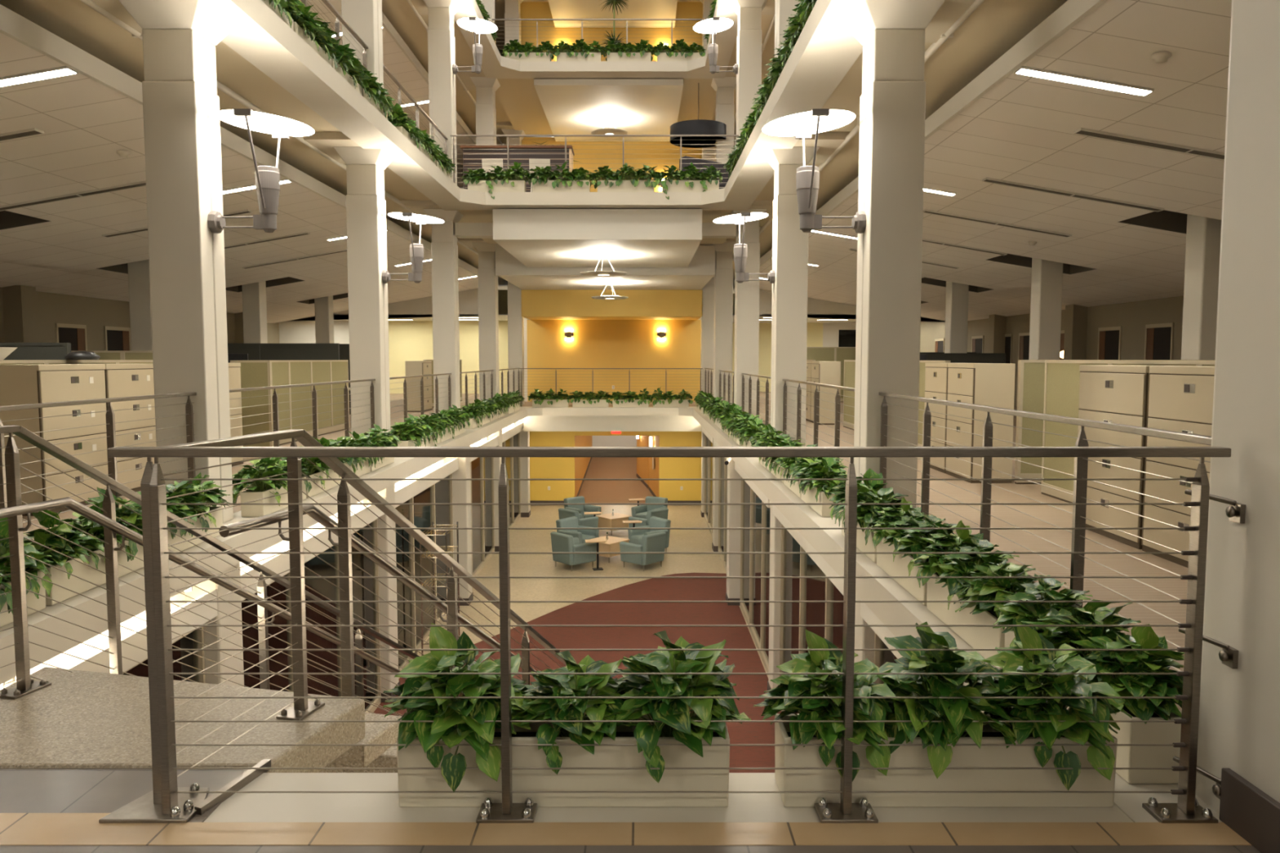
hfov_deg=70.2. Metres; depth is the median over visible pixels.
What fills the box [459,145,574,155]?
countertop
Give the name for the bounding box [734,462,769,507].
lintel
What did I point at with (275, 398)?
cable railing
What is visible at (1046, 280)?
column
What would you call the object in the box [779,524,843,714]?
window
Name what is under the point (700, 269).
ceiling
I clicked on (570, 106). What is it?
ceiling
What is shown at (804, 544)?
lintel
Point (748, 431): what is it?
planter
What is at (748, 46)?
column
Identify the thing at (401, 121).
planter
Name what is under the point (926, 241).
diffuser
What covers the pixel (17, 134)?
diffuser
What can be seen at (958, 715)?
planter
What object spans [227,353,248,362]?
monitor
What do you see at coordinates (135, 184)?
ceiling light
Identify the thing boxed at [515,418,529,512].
column
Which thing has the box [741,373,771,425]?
cable railing
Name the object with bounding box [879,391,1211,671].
cable railing
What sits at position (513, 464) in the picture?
window
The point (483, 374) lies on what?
cable railing
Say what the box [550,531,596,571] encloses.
armchair
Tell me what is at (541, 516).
ground
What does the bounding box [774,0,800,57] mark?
column
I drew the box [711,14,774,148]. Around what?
floor
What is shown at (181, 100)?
column
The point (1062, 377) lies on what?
wall
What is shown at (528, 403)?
floor
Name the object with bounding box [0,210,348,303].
ceiling
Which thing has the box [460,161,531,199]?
planter
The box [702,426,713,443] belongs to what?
lintel
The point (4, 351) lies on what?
paper tray
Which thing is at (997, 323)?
column
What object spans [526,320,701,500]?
wall
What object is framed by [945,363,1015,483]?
filing cabinet
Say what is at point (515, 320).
column
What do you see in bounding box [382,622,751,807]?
planter
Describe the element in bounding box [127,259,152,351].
column
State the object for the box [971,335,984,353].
door
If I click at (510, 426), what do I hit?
cove
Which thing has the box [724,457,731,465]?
security camera
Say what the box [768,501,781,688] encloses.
column
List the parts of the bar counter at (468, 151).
panel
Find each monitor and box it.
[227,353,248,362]
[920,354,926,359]
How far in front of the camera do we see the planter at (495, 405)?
20.31 m
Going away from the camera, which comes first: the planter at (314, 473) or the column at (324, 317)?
the planter at (314, 473)
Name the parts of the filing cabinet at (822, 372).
drawer, drawer, drawer, drawer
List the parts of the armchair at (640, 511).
armrest, seat, backrest, armrest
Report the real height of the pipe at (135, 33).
0.125 m
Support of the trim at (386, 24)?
attached to the ceiling at (394, 60)
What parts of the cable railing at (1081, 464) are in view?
post, post, post, rail, post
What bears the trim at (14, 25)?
attached to the ceiling at (84, 122)
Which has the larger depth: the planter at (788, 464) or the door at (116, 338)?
the door at (116, 338)
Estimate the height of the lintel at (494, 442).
0.220 m
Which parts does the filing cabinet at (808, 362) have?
drawer, drawer, drawer, drawer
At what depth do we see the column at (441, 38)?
16.78 m
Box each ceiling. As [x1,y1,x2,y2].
[0,0,507,289]
[0,32,478,323]
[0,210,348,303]
[296,0,475,177]
[333,314,507,320]
[492,208,702,267]
[495,244,715,289]
[533,79,683,141]
[733,314,856,322]
[759,0,1231,320]
[920,209,1186,303]
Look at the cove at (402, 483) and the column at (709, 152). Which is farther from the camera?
the column at (709, 152)
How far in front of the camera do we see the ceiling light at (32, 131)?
9.26 m
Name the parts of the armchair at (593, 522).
backrest, armrest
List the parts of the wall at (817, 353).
fabric panel, fabric panel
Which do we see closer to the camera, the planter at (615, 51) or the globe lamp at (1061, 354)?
the planter at (615, 51)
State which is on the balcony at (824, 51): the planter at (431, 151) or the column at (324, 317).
the planter at (431, 151)
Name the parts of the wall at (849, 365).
fabric panel, fabric panel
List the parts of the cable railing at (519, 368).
post, rail, post, post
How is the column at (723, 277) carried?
on the floor at (15, 828)
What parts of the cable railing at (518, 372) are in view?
post, post, rail, post, post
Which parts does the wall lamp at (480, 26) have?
arm, rod, lamp shade, rod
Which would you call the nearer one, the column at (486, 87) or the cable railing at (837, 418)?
the cable railing at (837, 418)
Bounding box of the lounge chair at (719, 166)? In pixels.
[679,155,731,188]
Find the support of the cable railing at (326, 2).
on the balcony at (824, 51)
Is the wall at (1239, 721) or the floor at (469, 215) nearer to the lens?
the wall at (1239, 721)
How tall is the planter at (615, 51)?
0.678 m
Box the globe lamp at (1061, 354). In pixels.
[1059,351,1063,359]
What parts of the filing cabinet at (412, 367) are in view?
drawer, drawer, drawer, drawer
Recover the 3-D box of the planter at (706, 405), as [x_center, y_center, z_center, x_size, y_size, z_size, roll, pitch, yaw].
[1.655,-0.321,20.383,0.496,0.629,1.218,0,4,2]
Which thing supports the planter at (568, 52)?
on the trim at (493, 64)
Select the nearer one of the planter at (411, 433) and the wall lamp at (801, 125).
the wall lamp at (801, 125)
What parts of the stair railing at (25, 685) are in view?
post, plate, post, handrail, post, post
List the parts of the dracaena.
stem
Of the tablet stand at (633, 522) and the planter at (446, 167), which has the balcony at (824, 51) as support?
the planter at (446, 167)
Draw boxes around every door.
[54,323,87,351]
[103,326,131,351]
[934,337,944,351]
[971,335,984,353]
[1004,333,1013,363]
[1016,332,1029,407]
[1059,329,1064,359]
[1097,326,1122,359]
[1143,322,1174,359]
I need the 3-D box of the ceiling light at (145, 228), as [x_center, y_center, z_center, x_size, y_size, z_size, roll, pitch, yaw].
[-7.841,-3.095,14.305,1.159,0.228,0.150,0,4,0]
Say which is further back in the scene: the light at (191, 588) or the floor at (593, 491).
the floor at (593, 491)
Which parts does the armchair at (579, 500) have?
backrest, armrest, seat, armrest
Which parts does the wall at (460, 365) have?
fabric panel, fabric panel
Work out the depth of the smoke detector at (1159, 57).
7.12 m
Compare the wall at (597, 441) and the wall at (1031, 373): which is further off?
the wall at (597, 441)
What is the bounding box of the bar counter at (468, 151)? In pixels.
[459,145,574,191]
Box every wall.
[0,287,279,351]
[0,342,71,359]
[0,360,349,445]
[71,351,152,359]
[227,343,339,359]
[232,360,273,446]
[279,320,856,346]
[339,343,351,414]
[388,289,822,393]
[423,359,462,407]
[520,1,702,191]
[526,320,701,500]
[547,0,677,27]
[574,435,658,497]
[591,435,636,446]
[806,346,855,402]
[843,360,950,446]
[920,295,1183,406]
[920,351,976,353]
[920,353,1005,363]
[1014,360,1044,484]
[1040,360,1214,503]
[1195,0,1279,813]
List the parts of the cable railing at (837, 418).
post, post, post, rail, post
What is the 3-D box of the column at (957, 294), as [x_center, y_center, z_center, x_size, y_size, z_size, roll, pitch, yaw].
[7.710,-2.155,22.211,0.420,3.750,0.420,0,4,0]
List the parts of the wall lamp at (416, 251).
arm, rod, lamp shade, rod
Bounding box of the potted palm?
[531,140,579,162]
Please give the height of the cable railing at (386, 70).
1.105 m
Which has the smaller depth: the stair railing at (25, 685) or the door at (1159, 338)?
the stair railing at (25, 685)
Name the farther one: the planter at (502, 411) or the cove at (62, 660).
the planter at (502, 411)
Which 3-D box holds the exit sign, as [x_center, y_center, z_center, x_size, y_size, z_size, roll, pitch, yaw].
[-0.745,0.084,28.390,0.290,0.270,0.048,0,4,0]
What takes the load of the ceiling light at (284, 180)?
attached to the ceiling at (84, 122)
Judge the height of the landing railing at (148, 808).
4.330 m
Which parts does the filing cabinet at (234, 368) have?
drawer, drawer, drawer, drawer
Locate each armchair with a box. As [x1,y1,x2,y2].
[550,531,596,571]
[555,515,599,543]
[558,507,598,528]
[563,496,600,518]
[619,531,666,571]
[627,515,671,551]
[628,507,668,528]
[631,496,667,519]
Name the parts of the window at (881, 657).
pane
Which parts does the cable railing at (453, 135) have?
post, post, post, rail, post, post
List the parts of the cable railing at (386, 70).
post, post, post, post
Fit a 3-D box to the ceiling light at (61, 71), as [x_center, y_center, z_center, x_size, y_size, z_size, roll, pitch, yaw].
[-5.521,-3.018,7.938,1.159,0.228,0.150,0,4,0]
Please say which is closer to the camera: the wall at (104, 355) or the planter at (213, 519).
the planter at (213, 519)
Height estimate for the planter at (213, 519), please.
0.506 m
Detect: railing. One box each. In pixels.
[0,391,196,564]
[0,425,419,715]
[98,429,585,822]
[107,446,1231,823]
[229,378,375,503]
[301,0,368,71]
[382,63,448,156]
[389,373,451,425]
[449,134,738,187]
[459,369,493,405]
[492,18,706,53]
[498,368,519,401]
[519,368,702,406]
[704,368,713,395]
[719,369,733,403]
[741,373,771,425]
[782,378,854,470]
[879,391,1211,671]
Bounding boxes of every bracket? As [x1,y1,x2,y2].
[1173,755,1221,799]
[1178,628,1238,668]
[1184,488,1245,523]
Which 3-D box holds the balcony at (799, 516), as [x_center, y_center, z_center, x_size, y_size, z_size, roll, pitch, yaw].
[-0.815,0.619,11.703,5.610,0.224,29.250,0,4,0]
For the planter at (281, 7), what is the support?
on the balcony at (824, 51)
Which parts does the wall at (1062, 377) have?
fabric panel, fabric panel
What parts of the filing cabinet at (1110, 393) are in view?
handle, label plate, label plate, handle, label plate, drawer, drawer, drawer, drawer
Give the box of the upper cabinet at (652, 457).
[652,457,653,469]
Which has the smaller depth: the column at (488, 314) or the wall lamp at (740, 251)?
the wall lamp at (740, 251)
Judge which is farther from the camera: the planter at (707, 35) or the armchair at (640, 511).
the armchair at (640, 511)
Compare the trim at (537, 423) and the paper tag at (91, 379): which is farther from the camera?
the trim at (537, 423)
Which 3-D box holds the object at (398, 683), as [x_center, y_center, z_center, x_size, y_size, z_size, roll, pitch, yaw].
[-3.670,3.724,12.781,0.484,0.140,0.464,0,4,0]
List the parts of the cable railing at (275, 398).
post, rail, post, post, post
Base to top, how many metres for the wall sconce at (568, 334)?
0.370 m
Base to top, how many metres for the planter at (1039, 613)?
0.503 m
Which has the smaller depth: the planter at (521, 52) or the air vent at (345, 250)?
the air vent at (345, 250)
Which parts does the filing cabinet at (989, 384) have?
drawer, drawer, drawer, drawer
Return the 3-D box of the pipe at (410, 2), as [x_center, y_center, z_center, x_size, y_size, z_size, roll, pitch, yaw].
[-4.290,-7.981,17.457,0.100,0.125,30.000,0,4,0]
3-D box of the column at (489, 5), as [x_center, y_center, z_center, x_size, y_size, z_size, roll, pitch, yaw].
[-3.690,-10.307,21.606,0.647,3.700,0.647,0,4,0]
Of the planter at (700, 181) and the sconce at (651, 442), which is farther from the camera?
the sconce at (651, 442)
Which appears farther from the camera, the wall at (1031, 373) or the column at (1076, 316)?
the column at (1076, 316)
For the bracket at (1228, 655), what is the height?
0.078 m
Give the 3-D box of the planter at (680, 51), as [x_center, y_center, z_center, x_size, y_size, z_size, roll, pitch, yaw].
[0.882,-8.677,21.071,1.342,0.527,0.531,0,4,0]
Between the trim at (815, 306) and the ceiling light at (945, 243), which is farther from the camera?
the trim at (815, 306)
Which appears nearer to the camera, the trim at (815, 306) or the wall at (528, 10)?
the wall at (528, 10)
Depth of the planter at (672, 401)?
25.78 m
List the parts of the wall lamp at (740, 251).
rod, lamp shade, rod, arm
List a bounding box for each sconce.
[564,328,573,340]
[648,436,653,446]
[657,328,666,340]
[658,178,664,191]
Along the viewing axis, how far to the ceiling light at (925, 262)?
19.25 m
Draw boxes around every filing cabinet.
[0,364,108,515]
[104,363,156,496]
[228,362,243,466]
[404,360,432,412]
[805,360,826,422]
[810,361,840,424]
[924,363,948,473]
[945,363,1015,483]
[1077,364,1151,549]
[1142,365,1214,568]
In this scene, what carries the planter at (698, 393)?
on the balcony at (799, 516)
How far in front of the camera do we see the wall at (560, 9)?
25.58 m
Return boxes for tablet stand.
[583,511,602,537]
[585,538,606,570]
[622,520,642,527]
[628,498,644,506]
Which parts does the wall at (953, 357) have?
fabric panel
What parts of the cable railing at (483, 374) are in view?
post, post, rail, post, post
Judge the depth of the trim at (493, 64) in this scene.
20.94 m
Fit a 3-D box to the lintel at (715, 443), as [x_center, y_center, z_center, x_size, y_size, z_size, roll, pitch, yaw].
[1.815,0.504,19.962,0.030,0.220,4.460,0,4,0]
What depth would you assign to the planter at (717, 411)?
18.03 m
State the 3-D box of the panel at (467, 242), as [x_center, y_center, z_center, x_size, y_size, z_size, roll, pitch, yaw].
[-0.830,-4.459,22.041,6.960,0.090,1.420,0,4,0]
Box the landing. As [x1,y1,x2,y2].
[0,666,401,773]
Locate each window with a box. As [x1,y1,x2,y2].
[122,624,205,683]
[241,519,381,713]
[395,473,453,679]
[470,457,494,576]
[502,431,520,532]
[704,434,713,537]
[718,457,727,571]
[739,477,770,672]
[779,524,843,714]
[837,328,856,346]
[873,633,897,684]
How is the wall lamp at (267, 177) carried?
attached to the column at (181, 100)
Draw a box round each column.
[2,284,38,342]
[118,0,234,523]
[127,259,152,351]
[184,563,244,687]
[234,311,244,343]
[241,280,267,343]
[314,295,333,343]
[333,146,394,439]
[341,0,383,106]
[366,484,398,692]
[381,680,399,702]
[422,208,463,413]
[423,0,461,185]
[444,445,472,598]
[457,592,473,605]
[469,76,500,145]
[471,242,499,400]
[480,0,494,23]
[487,429,502,546]
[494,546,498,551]
[501,128,525,145]
[504,0,523,48]
[507,281,524,404]
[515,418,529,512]
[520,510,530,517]
[699,0,713,52]
[700,276,714,395]
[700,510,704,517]
[701,146,715,161]
[701,431,704,512]
[711,76,736,173]
[711,242,735,404]
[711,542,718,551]
[712,444,718,546]
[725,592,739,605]
[726,457,741,598]
[729,208,767,416]
[731,0,767,144]
[764,146,819,446]
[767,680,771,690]
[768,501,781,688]
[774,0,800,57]
[846,0,945,507]
[853,594,875,683]
[944,280,968,353]
[987,314,1006,353]
[1028,257,1062,359]
[1063,304,1088,359]
[1181,213,1221,359]
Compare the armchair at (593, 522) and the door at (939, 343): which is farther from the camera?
the door at (939, 343)
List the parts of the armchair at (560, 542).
backrest, armrest, armrest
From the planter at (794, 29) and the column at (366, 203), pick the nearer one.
the planter at (794, 29)
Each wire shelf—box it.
[421,546,457,558]
[422,573,457,586]
[422,603,444,615]
[423,524,457,535]
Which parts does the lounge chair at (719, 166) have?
seat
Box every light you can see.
[0,65,78,87]
[0,128,44,141]
[0,192,81,211]
[0,682,5,688]
[4,586,192,684]
[75,180,146,196]
[102,226,147,237]
[222,178,292,194]
[222,209,252,216]
[224,242,246,248]
[241,257,297,268]
[244,231,310,244]
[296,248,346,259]
[326,229,387,240]
[331,25,383,37]
[388,319,413,319]
[394,258,431,266]
[401,99,428,106]
[458,275,477,279]
[771,257,818,266]
[811,229,857,239]
[817,319,848,319]
[921,260,959,268]
[922,238,944,244]
[923,186,956,195]
[923,208,999,225]
[942,242,1007,255]
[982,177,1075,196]
[995,222,1071,237]
[1013,65,1154,96]
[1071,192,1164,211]
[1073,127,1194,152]
[1185,147,1224,159]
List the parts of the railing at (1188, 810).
post, post, plate, rail, plate, post, plate, post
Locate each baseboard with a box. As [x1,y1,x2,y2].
[529,500,701,503]
[576,457,656,497]
[1219,768,1279,852]
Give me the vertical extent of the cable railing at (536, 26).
1.105 m
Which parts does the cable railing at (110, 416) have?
post, rail, post, post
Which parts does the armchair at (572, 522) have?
backrest, armrest, armrest, seat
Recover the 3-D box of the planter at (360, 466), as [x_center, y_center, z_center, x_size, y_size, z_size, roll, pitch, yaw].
[-3.376,0.398,10.527,0.509,0.668,1.165,0,4,-3]
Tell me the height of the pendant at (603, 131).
0.420 m
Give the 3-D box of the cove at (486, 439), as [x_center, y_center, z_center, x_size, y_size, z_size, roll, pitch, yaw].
[-3.605,0.384,19.953,0.250,0.460,4.460,0,4,0]
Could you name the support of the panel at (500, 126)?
attached to the floor at (399, 13)
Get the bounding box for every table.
[591,535,630,563]
[595,512,632,535]
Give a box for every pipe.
[80,0,478,255]
[406,0,504,145]
[733,14,774,123]
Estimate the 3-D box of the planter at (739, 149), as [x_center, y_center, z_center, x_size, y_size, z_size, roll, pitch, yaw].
[1.669,-4.243,14.075,0.506,0.647,1.186,0,4,2]
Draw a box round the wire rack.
[419,521,459,656]
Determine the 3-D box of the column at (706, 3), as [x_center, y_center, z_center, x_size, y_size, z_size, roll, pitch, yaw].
[2.030,-10.670,26.493,0.647,3.700,0.647,0,4,0]
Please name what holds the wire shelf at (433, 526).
attached to the wire rack
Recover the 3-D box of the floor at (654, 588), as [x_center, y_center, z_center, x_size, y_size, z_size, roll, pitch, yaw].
[-0.900,3.904,11.260,5.600,0.006,17.880,0,4,0]
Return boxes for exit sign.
[611,431,620,433]
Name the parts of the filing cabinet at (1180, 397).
drawer, drawer, drawer, handle, drawer, handle, label plate, label plate, handle, label plate, label plate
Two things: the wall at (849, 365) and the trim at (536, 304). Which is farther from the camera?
the trim at (536, 304)
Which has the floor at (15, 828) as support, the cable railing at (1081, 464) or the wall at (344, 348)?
the wall at (344, 348)
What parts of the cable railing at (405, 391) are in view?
post, rail, post, post, post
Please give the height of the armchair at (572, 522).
0.820 m
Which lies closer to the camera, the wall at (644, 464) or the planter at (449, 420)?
the planter at (449, 420)
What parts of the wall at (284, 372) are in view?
fabric panel, fabric panel, fabric panel, fabric panel, fabric panel, fabric panel, fabric panel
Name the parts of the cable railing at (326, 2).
post, post, rail, post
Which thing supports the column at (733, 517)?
on the ground
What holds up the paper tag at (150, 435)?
attached to the filing cabinet at (122, 380)
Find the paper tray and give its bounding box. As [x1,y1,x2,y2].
[0,346,17,359]
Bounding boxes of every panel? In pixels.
[89,0,975,42]
[302,132,849,163]
[401,200,773,217]
[410,0,774,14]
[457,67,736,89]
[457,236,736,248]
[496,122,533,137]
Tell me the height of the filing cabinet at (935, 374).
1.320 m
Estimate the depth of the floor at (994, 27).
8.95 m
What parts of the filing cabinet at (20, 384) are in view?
drawer, handle, drawer, label plate, drawer, label plate, handle, drawer, label plate, label plate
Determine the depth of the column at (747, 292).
17.11 m
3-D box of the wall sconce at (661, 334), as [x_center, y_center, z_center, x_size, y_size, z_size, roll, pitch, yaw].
[0.690,-2.937,29.102,0.280,0.370,0.120,0,4,0]
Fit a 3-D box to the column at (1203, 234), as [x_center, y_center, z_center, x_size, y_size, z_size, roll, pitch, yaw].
[7.710,-1.426,12.388,0.420,3.750,0.420,0,4,0]
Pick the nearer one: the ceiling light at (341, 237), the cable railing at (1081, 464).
the cable railing at (1081, 464)
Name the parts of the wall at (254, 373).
fabric panel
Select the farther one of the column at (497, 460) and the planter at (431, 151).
the column at (497, 460)
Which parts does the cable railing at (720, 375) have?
post, post, rail, post, post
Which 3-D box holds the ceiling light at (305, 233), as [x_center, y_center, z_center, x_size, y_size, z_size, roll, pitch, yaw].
[-6.691,-3.476,16.799,1.159,0.228,0.150,0,4,0]
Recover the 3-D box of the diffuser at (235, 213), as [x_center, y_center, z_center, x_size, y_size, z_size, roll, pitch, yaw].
[-6.691,-3.292,14.290,1.150,0.026,0.130,-10,4,1]
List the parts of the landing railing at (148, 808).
post, plate, post, plate, post, rail, handrail, post, post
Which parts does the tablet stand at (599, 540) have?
post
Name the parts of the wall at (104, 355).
fabric panel, fabric panel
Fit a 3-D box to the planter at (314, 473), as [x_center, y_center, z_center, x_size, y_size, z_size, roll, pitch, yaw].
[-3.354,0.381,9.443,0.579,0.583,1.157,0,4,0]
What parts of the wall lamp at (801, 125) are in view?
rod, lamp shade, rod, arm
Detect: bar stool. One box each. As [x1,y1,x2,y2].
[481,159,502,173]
[528,159,550,191]
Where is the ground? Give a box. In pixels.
[417,505,782,711]
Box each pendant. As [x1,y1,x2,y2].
[580,254,626,276]
[591,117,627,137]
[591,282,628,299]
[670,82,726,147]
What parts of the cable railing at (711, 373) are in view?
post, post, post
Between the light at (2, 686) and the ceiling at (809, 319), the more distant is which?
the ceiling at (809, 319)
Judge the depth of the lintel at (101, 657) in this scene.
6.31 m
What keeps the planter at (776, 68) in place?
on the balcony at (824, 51)
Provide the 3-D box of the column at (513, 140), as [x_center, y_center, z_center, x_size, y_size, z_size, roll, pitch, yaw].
[-3.690,-6.801,26.780,0.647,3.660,0.647,0,4,0]
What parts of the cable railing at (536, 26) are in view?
post, post, rail, post, post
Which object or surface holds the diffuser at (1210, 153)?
attached to the ceiling light at (1201, 152)
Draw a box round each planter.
[0,517,53,627]
[8,487,143,605]
[124,472,230,551]
[231,457,315,516]
[262,0,305,30]
[286,435,347,497]
[288,4,342,69]
[323,38,370,97]
[327,431,377,482]
[354,423,400,471]
[360,71,395,121]
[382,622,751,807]
[386,102,426,151]
[390,413,433,446]
[413,413,444,446]
[419,128,444,165]
[428,409,459,442]
[435,144,456,177]
[446,404,472,436]
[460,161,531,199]
[461,403,485,429]
[474,399,495,425]
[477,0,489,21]
[480,395,504,422]
[488,21,497,41]
[490,392,509,418]
[502,39,557,61]
[502,391,519,413]
[511,389,524,411]
[526,387,571,407]
[527,160,595,191]
[551,38,606,61]
[568,390,611,407]
[589,162,660,191]
[603,39,653,61]
[609,388,652,407]
[649,39,706,61]
[649,387,693,407]
[656,162,723,199]
[693,391,703,411]
[694,391,711,413]
[701,395,715,417]
[702,397,715,422]
[703,33,709,44]
[705,396,722,425]
[706,0,715,18]
[710,400,731,429]
[719,403,736,436]
[721,404,750,442]
[724,145,737,178]
[728,414,750,446]
[729,131,746,163]
[735,414,765,446]
[738,106,763,147]
[750,423,791,471]
[751,75,778,122]
[753,621,1132,807]
[763,434,805,483]
[764,41,791,93]
[773,440,817,497]
[778,0,806,66]
[789,444,848,516]
[795,0,817,29]
[829,467,908,563]
[869,497,957,605]
[911,520,1044,669]
[992,573,1184,783]
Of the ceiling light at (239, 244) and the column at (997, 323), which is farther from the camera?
the column at (997, 323)
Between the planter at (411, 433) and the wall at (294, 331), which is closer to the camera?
the planter at (411, 433)
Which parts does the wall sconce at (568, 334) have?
glass, glass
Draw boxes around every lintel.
[65,589,217,673]
[240,497,386,600]
[395,457,458,507]
[470,435,498,462]
[502,422,523,442]
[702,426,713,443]
[713,439,727,459]
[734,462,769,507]
[772,505,844,595]
[860,599,903,658]
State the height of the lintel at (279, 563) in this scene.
0.220 m
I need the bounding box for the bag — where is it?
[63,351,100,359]
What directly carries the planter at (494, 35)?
on the trim at (493, 64)
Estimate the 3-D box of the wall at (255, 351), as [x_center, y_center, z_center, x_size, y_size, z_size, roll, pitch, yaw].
[-7.600,-0.819,18.189,3.200,1.680,0.070,0,4,0]
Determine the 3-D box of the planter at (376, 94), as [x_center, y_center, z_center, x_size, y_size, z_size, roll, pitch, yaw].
[-3.373,-4.029,11.263,0.545,0.709,1.185,0,4,0]
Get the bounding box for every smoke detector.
[116,150,130,157]
[1027,241,1036,245]
[1151,50,1172,63]
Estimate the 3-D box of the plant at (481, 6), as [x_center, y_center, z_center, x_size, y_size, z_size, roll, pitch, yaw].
[-3.356,-8.440,18.725,0.491,0.624,1.185,0,4,0]
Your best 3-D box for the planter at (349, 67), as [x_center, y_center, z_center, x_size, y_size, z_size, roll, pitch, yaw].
[-3.360,-3.954,10.233,0.550,0.701,1.178,0,4,4]
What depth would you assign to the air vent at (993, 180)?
11.76 m
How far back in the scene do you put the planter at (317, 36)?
9.08 m
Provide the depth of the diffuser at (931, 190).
12.84 m
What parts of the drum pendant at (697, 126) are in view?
cord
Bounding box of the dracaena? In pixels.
[599,0,629,46]
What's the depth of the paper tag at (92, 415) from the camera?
8.63 m
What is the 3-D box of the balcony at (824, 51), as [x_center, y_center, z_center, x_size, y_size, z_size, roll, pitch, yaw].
[-0.815,-3.369,6.794,5.610,0.224,20.050,0,4,0]
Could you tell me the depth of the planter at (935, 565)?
4.40 m
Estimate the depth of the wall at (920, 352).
24.39 m
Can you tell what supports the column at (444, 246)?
on the floor at (15, 828)
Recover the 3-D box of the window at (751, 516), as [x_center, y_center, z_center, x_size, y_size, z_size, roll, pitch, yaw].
[1.960,2.295,15.156,0.080,2.640,4.570,0,4,0]
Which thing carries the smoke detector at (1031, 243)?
attached to the ceiling at (1021, 131)
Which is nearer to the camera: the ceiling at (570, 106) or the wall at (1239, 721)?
the wall at (1239, 721)
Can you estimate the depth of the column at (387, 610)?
12.51 m
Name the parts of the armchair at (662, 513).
armrest, backrest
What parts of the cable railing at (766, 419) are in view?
post, post, rail, post, post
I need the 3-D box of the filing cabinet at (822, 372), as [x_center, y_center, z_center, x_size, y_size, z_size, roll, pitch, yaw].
[3.939,-0.724,19.349,0.462,1.320,0.840,0,4,0]
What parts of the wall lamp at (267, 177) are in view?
arm, rod, lamp shade, rod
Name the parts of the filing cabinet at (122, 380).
drawer, drawer, label plate, drawer, label plate, drawer, label plate, label plate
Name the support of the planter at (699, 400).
on the balcony at (799, 516)
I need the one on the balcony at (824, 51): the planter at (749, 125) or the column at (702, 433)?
the planter at (749, 125)
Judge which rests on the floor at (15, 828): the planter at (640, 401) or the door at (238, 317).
the door at (238, 317)
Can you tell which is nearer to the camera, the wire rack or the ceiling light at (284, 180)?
the ceiling light at (284, 180)
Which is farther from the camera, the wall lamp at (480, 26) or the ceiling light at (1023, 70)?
the wall lamp at (480, 26)
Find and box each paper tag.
[88,377,93,383]
[90,410,95,417]
[92,444,96,450]
[148,433,152,439]
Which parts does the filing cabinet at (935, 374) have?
drawer, drawer, drawer, drawer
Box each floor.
[0,391,1261,852]
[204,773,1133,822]
[373,573,781,773]
[382,0,510,145]
[444,209,747,244]
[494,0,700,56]
[495,78,715,134]
[520,401,697,406]
[577,457,653,503]
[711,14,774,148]
[732,0,1067,293]
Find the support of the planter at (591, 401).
on the balcony at (799, 516)
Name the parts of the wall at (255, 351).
fabric panel, fabric panel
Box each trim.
[0,4,477,275]
[194,759,271,815]
[285,288,478,321]
[382,11,475,145]
[453,0,737,78]
[454,222,736,238]
[457,176,463,188]
[520,289,702,319]
[523,415,702,431]
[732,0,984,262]
[733,0,1106,285]
[759,288,945,322]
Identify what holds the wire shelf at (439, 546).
attached to the wire rack
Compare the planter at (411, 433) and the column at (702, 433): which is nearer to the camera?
the planter at (411, 433)
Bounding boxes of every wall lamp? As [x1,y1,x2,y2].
[207,108,315,233]
[381,212,444,283]
[452,17,497,74]
[693,17,737,74]
[713,212,775,283]
[762,108,866,233]
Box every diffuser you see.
[0,130,40,140]
[223,211,249,216]
[224,244,246,248]
[922,240,943,244]
[923,188,953,195]
[1188,150,1224,159]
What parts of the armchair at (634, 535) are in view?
seat, armrest, armrest, backrest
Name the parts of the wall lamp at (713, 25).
lamp shade, rod, arm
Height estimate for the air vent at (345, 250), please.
0.228 m
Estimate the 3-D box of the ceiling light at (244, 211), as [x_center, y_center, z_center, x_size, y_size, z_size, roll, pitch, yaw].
[-6.691,-3.289,14.291,1.159,0.228,0.150,0,4,0]
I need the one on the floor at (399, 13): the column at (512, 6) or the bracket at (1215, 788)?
the column at (512, 6)
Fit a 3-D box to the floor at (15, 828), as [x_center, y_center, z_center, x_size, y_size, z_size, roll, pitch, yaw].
[-2.000,0.236,17.064,28.000,0.262,52.000,0,4,0]
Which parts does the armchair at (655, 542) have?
armrest, backrest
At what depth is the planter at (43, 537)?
5.34 m
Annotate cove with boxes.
[0,591,185,689]
[240,498,366,573]
[395,458,444,490]
[470,436,488,446]
[502,422,515,433]
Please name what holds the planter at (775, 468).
on the balcony at (799, 516)
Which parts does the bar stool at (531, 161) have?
shell seat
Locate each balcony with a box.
[0,406,1222,822]
[200,0,863,209]
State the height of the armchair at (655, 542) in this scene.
0.820 m

